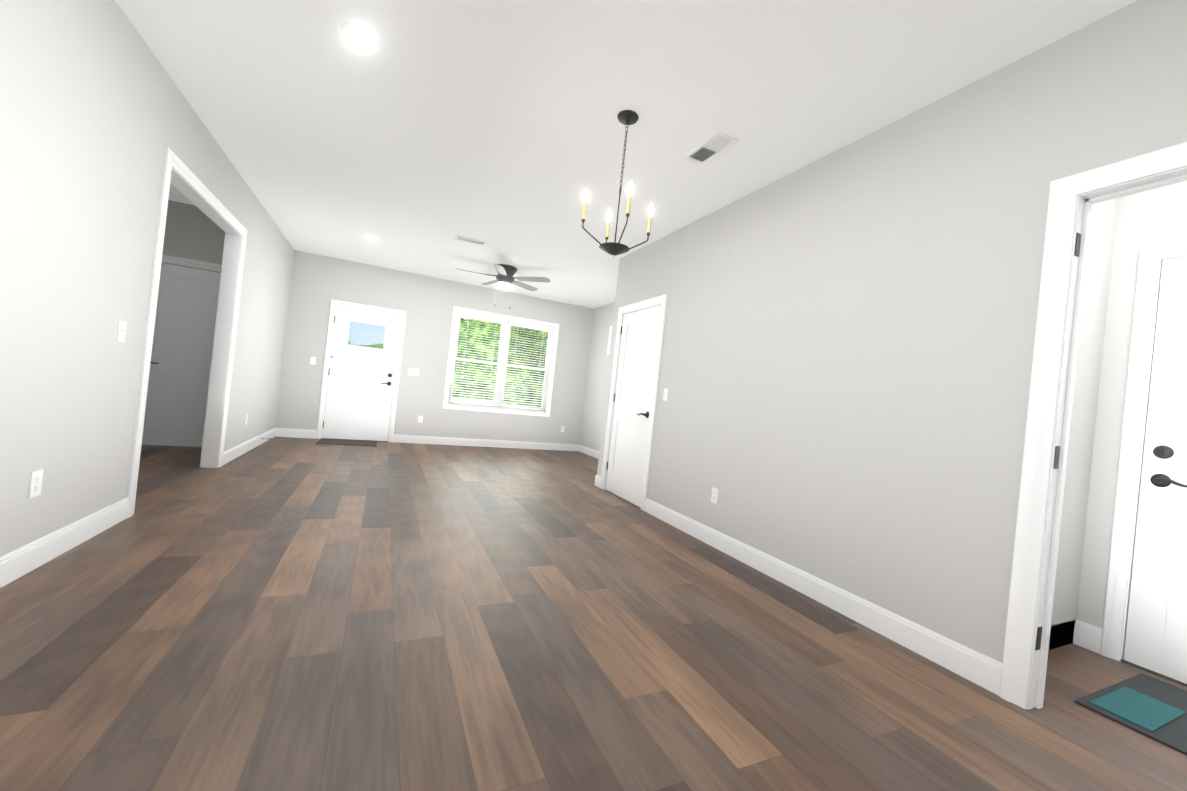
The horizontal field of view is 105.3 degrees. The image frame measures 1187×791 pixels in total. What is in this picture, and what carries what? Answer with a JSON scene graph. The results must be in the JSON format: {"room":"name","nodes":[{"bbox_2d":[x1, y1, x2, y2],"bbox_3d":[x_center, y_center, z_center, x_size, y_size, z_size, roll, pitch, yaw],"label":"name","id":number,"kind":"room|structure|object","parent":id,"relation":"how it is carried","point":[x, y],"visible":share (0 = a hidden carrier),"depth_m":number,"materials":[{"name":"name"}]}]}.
{"room":"dining room","nodes":[
{"label":"dining room","id":0,"kind":"room"},
{"bbox_2d":[0,0,293,556],"bbox_3d":[-2.291,-0.558,1.643,0.120,2.740,10.900,6,0,-25],"label":"wall","id":1,"kind":"structure","parent":0,"point":[98,115],"depth_m":2.22,"materials":[{"name":"grey paint"}]},
{"bbox_2d":[28,469,42,498],"bbox_3d":[-2.505,0.397,2.037,0.008,0.116,0.072,6,0,-25],"label":"outlet","id":2,"kind":"object","parent":1,"relation":"attached to","point":[35,483],"visible":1,"depth_m":2.03,"materials":[{"name":"white plastic"}]},
{"bbox_2d":[0,497,129,587],"bbox_3d":[-1.494,0.828,-0.232,0.016,0.130,6.722,6,0,-25],"label":"baseboard","id":3,"kind":"structure","parent":1,"relation":"attached to","point":[23,560],"depth_m":2.21,"materials":[{"name":"white wood"}]},
{"bbox_2d":[116,321,125,341],"bbox_3d":[-2.666,-0.361,2.567,0.017,0.116,0.072,6,0,-25],"label":"light switch","id":4,"kind":"object","parent":1,"relation":"attached to","point":[121,331],"visible":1,"depth_m":2.56,"materials":[{"name":"white plastic"}]},
{"bbox_2d":[127,147,246,517],"bbox_3d":[-3.215,-0.438,3.603,0.158,2.328,1.776,6,0,-25],"label":"door frame","id":5,"kind":"structure","parent":1,"relation":"attached to","point":[177,164],"depth_m":4.30,"materials":[{"name":"white wood"}]},
{"bbox_2d":[222,428,275,465],"bbox_3d":[-4.143,0.581,5.521,0.016,0.130,2.402,6,0,-25],"label":"baseboard","id":6,"kind":"structure","parent":1,"relation":"attached to","point":[231,454],"depth_m":5.21,"materials":[{"name":"white wood"}]},
{"bbox_2d":[162,200,224,264],"bbox_3d":[-4.716,-0.793,5.155,1.354,2.740,0.120,6,0,-25],"label":"wall","id":7,"kind":"structure","parent":0,"point":[193,232],"depth_m":5.12,"materials":[{"name":"grey paint"}]},
{"bbox_2d":[142,263,220,446],"bbox_3d":[-4.620,-0.435,5.145,0.814,2.030,0.098,6,0,-25],"label":"hall door","id":8,"kind":"structure","parent":7,"relation":"in","point":[181,357],"depth_m":5.13,"materials":[{"name":"white paint"}]},
{"bbox_2d":[161,254,221,272],"bbox_3d":[-4.641,-0.478,5.192,0.986,2.128,0.139,6,0,-25],"label":"door frame","id":9,"kind":"structure","parent":7,"relation":"attached to","point":[190,263],"depth_m":5.12,"materials":[{"name":"white wood"}]},
{"bbox_2d":[275,250,593,444],"bbox_3d":[-2.338,-0.532,7.715,5.136,2.740,0.160,6,0,-25],"label":"wall","id":10,"kind":"structure","parent":0,"point":[320,282],"depth_m":7.42,"materials":[{"name":"grey paint"}]},
{"bbox_2d":[275,428,316,438],"bbox_3d":[-4.409,0.559,6.713,0.528,0.130,0.016,6,0,-25],"label":"baseboard","id":11,"kind":"structure","parent":10,"relation":"attached to","point":[294,433],"depth_m":6.71,"materials":[{"name":"white wood"}]},
{"bbox_2d":[310,357,315,364],"bbox_3d":[-4.189,-0.519,6.766,0.072,0.116,0.017,6,0,-25],"label":"light switch","id":12,"kind":"object","parent":10,"relation":"attached to","point":[312,360],"visible":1,"depth_m":6.77,"materials":[{"name":"white plastic"}]},
{"bbox_2d":[321,438,387,441],"bbox_3d":[-3.735,0.691,7.125,0.934,0.012,0.160,6,0,-25],"label":"sill","id":13,"kind":"structure","parent":10,"relation":"attached to","point":[356,440],"depth_m":7.04,"materials":[{"name":"grey"}]},
{"bbox_2d":[322,305,400,440],"bbox_3d":[-3.599,-0.320,7.055,0.917,2.026,0.102,6,0,-25],"label":"front door","id":14,"kind":"structure","parent":10,"relation":"in","point":[359,392],"depth_m":7.05,"materials":[{"name":"white paint"}]},
{"bbox_2d":[316,299,406,441],"bbox_3d":[-3.622,-0.354,7.121,1.060,2.113,0.179,6,0,-25],"label":"door frame","id":15,"kind":"structure","parent":10,"relation":"attached to","point":[334,303],"depth_m":6.97,"materials":[{"name":"white wood"}]},
{"bbox_2d":[408,368,418,375],"bbox_3d":[-2.921,-0.383,7.356,0.164,0.116,0.017,6,0,-25],"label":"light switch","id":16,"kind":"object","parent":10,"relation":"attached to","point":[413,371],"visible":1,"depth_m":7.36,"materials":[{"name":"white plastic"}]},
{"bbox_2d":[418,416,422,422],"bbox_3d":[-2.839,0.390,7.431,0.072,0.116,0.008,6,0,-25],"label":"electrical outlet","id":17,"kind":"object","parent":10,"relation":"attached to","point":[420,419],"visible":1,"depth_m":7.43,"materials":[{"name":"white plastic"}]},
{"bbox_2d":[393,434,578,450],"bbox_3d":[-1.740,0.844,7.955,3.268,0.130,0.016,6,0,-25],"label":"baseboard","id":18,"kind":"structure","parent":10,"relation":"attached to","point":[397,438],"depth_m":7.86,"materials":[{"name":"white wood"}]},
{"bbox_2d":[442,306,559,416],"bbox_3d":[-1.609,-0.549,8.040,1.900,1.730,0.179,6,0,-25],"label":"window","id":19,"kind":"structure","parent":10,"relation":"in","point":[506,346],"depth_m":8.04,"materials":[{"name":"white"}]},
{"bbox_2d":[448,312,553,411],"bbox_3d":[-1.595,-0.549,8.009,1.724,1.560,0.062,6,0,-25],"label":"window blinds","id":20,"kind":"object","parent":19,"relation":"attached to","point":[460,314],"visible":0.96,"depth_m":7.97,"materials":[{"name":"white plastic"}]},
{"bbox_2d":[0,437,1186,790],"bbox_3d":[-0.908,1.028,2.370,6.740,0.120,11.180,6,0,-25],"label":"floor","id":21,"kind":"structure","parent":0,"point":[282,613],"depth_m":1.76,"materials":[{"name":"brown wood"}]},
{"bbox_2d":[316,439,376,446],"bbox_3d":[-3.643,0.699,6.729,0.770,0.011,0.505,6,0,-25],"label":"door mat","id":22,"kind":"object","parent":21,"relation":"on","point":[346,442],"visible":1,"depth_m":6.68,"materials":[{"name":"fabric"}]},
{"bbox_2d":[1075,673,1186,754],"bbox_3d":[2.473,1.310,1.658,0.700,0.014,0.800,6,0,-25],"label":"door mat","id":23,"kind":"object","parent":21,"relation":"on","point":[1151,707],"visible":1,"depth_m":1.86,"materials":[{"name":"fabric"}]},
{"bbox_2d":[115,0,1136,308],"bbox_3d":[-0.611,-1.817,2.385,6.740,0.120,11.180,6,0,-25],"label":"ceiling","id":24,"kind":"structure","parent":0,"point":[423,136],"depth_m":2.66,"materials":[{"name":"white paint"}]},
{"bbox_2d":[341,22,379,49],"bbox_3d":[-1.177,-1.811,2.290,0.176,0.010,0.176,6,0,-25],"label":"recessed light","id":25,"kind":"object","parent":24,"relation":"in","point":[360,35],"visible":1,"depth_m":2.28,"materials":[{"name":"white plastic"}]},
{"bbox_2d":[363,235,378,240],"bbox_3d":[-2.772,-1.960,5.647,0.176,0.010,0.176,6,0,-25],"label":"recessed light","id":26,"kind":"object","parent":24,"relation":"in","point":[370,237],"visible":0.98,"depth_m":5.63,"materials":[{"name":"white plastic"}]},
{"bbox_2d":[455,235,487,245],"bbox_3d":[-1.442,-1.824,5.340,0.357,0.007,0.156,6,0,-25],"label":"ceiling vent","id":27,"kind":"object","parent":24,"relation":"in","point":[470,240],"visible":1,"depth_m":5.34,"materials":[{"name":"white plastic"}]},
{"bbox_2d":[458,264,549,308],"bbox_3d":[-1.298,-1.520,6.357,1.244,0.573,1.280,6,0,-25],"label":"room ceiling fan","id":28,"kind":"object","parent":24,"relation":"hanging from","point":[505,278],"visible":1,"depth_m":6.28,"materials":[{"name":"black metal"}]},
{"bbox_2d":[582,110,652,257],"bbox_3d":[0.163,-1.246,2.710,0.320,0.852,0.319,6,0,30],"label":"dining chandelier","id":29,"kind":"object","parent":24,"relation":"hanging from","point":[625,118],"visible":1,"depth_m":2.68,"materials":[{"name":"black metal"}]},
{"bbox_2d":[684,131,738,164],"bbox_3d":[0.763,-1.606,2.955,0.156,0.007,0.357,6,0,-25],"label":"ceiling vent","id":30,"kind":"object","parent":24,"relation":"in","point":[719,142],"visible":1,"depth_m":2.94,"materials":[{"name":"white plastic"}]},
{"bbox_2d":[580,181,1186,627],"bbox_3d":[2.218,-0.076,3.740,0.160,2.740,10.900,6,0,-25],"label":"wall","id":31,"kind":"structure","parent":0,"point":[1152,217],"depth_m":2.40,"materials":[{"name":"grey paint"}]},
{"bbox_2d":[579,445,598,458],"bbox_3d":[0.361,1.060,7.267,0.016,0.130,3.034,6,0,-25],"label":"baseboard","id":32,"kind":"structure","parent":31,"relation":"attached to","point":[589,451],"depth_m":8.19,"materials":[{"name":"white wood"}]},
{"bbox_2d":[607,326,611,355],"bbox_3d":[0.517,-0.932,7.382,0.019,0.515,1.200,6,0,-25],"label":"window","id":33,"kind":"structure","parent":31,"relation":"in","point":[608,349],"depth_m":7.89,"materials":[{"name":"white"}]},
{"bbox_2d":[1073,619,1101,653],"bbox_3d":[2.607,1.269,2.389,0.016,0.130,0.101,6,0,-25],"label":"baseboard","id":34,"kind":"structure","parent":31,"relation":"attached to","point":[1088,636],"depth_m":2.38,"materials":[{"name":"white wood"}]},
{"bbox_2d":[1100,240,1186,660],"bbox_3d":[3.022,0.313,1.900,0.179,2.113,1.060,6,0,-25],"label":"door frame","id":35,"kind":"structure","parent":31,"relation":"attached to","point":[1130,453],"depth_m":2.31,"materials":[{"name":"white wood"}]},
{"bbox_2d":[1120,659,1186,686],"bbox_3d":[2.921,1.359,1.899,0.160,0.012,0.934,6,0,-25],"label":"sill","id":36,"kind":"structure","parent":31,"relation":"attached to","point":[1156,673],"depth_m":2.18,"materials":[{"name":"grey"}]},
{"bbox_2d":[1123,256,1186,683],"bbox_3d":[2.954,0.339,1.866,0.098,2.030,0.918,6,0,-25],"label":"entry door","id":37,"kind":"structure","parent":31,"relation":"in","point":[1156,636],"depth_m":2.22,"materials":[{"name":"white paint"}]},
{"bbox_2d":[597,0,1186,662],"bbox_3d":[1.868,-0.122,1.905,0.120,2.740,7.866,6,0,-25],"label":"wall","id":38,"kind":"structure","parent":0,"point":[847,356],"depth_m":2.37,"materials":[{"name":"grey paint"}]},
{"bbox_2d":[594,475,600,487],"bbox_3d":[0.058,1.018,5.378,0.016,0.130,0.167,6,0,-25],"label":"baseboard","id":39,"kind":"structure","parent":38,"relation":"attached to","point":[597,480],"depth_m":5.38,"materials":[{"name":"white wood"}]},
{"bbox_2d":[605,305,660,506],"bbox_3d":[0.398,0.089,4.863,0.092,2.032,0.814,6,0,-25],"label":"closet door","id":40,"kind":"structure","parent":38,"relation":"in","point":[632,405],"depth_m":4.84,"materials":[{"name":"white paint"}]},
{"bbox_2d":[600,294,667,510],"bbox_3d":[0.459,0.088,4.887,0.120,2.059,0.846,6,0,-25],"label":"door frame","id":41,"kind":"structure","parent":38,"relation":"attached to","point":[616,382],"depth_m":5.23,"materials":[{"name":"white wood"}]},
{"bbox_2d":[663,388,668,400],"bbox_3d":[0.679,-0.008,4.274,0.017,0.116,0.072,6,0,-25],"label":"light switch","id":42,"kind":"object","parent":38,"relation":"attached to","point":[665,395],"visible":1,"depth_m":4.27,"materials":[{"name":"white plastic"}]},
{"bbox_2d":[711,487,718,503],"bbox_3d":[0.945,0.780,3.532,0.008,0.116,0.072,6,0,-25],"label":"outlet","id":43,"kind":"object","parent":38,"relation":"attached to","point":[714,495],"visible":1,"depth_m":3.53,"materials":[{"name":"white plastic"}]},
{"bbox_2d":[644,498,1001,695],"bbox_3d":[1.091,1.115,3.135,0.016,0.130,2.804,6,0,-25],"label":"baseboard","id":44,"kind":"structure","parent":38,"relation":"attached to","point":[975,667],"depth_m":2.42,"materials":[{"name":"white wood"}]},
{"bbox_2d":[999,142,1186,709],"bbox_3d":[2.039,0.201,1.441,0.139,2.128,0.991,6,0,-25],"label":"door frame","id":45,"kind":"structure","parent":38,"relation":"attached to","point":[1064,192],"depth_m":1.81,"materials":[{"name":"white wood"}]},
{"bbox_2d":[1035,233,1080,649],"bbox_3d":[1.845,0.181,1.799,0.032,1.660,0.002,6,0,-25],"label":"doorway jamb hinge leaves","id":46,"kind":"object","parent":45,"relation":"attached to","point":[1057,448],"visible":1,"depth_m":1.80,"materials":[{"name":"black"}]},
{"bbox_2d":[1049,198,1117,649],"bbox_3d":[2.273,-0.078,2.300,0.950,2.740,0.120,6,0,-25],"label":"wall","id":47,"kind":"structure","parent":0,"point":[1083,422],"depth_m":2.34,"materials":[{"name":"grey paint"}]},
{"bbox_2d":[1049,620,1075,648],"bbox_3d":[2.160,1.222,2.244,0.950,0.130,0.016,6,0,-25],"label":"baseboard","id":48,"kind":"structure","parent":47,"relation":"attached to","point":[1072,631],"depth_m":2.37,"materials":[{"name":"black"}]}
]}

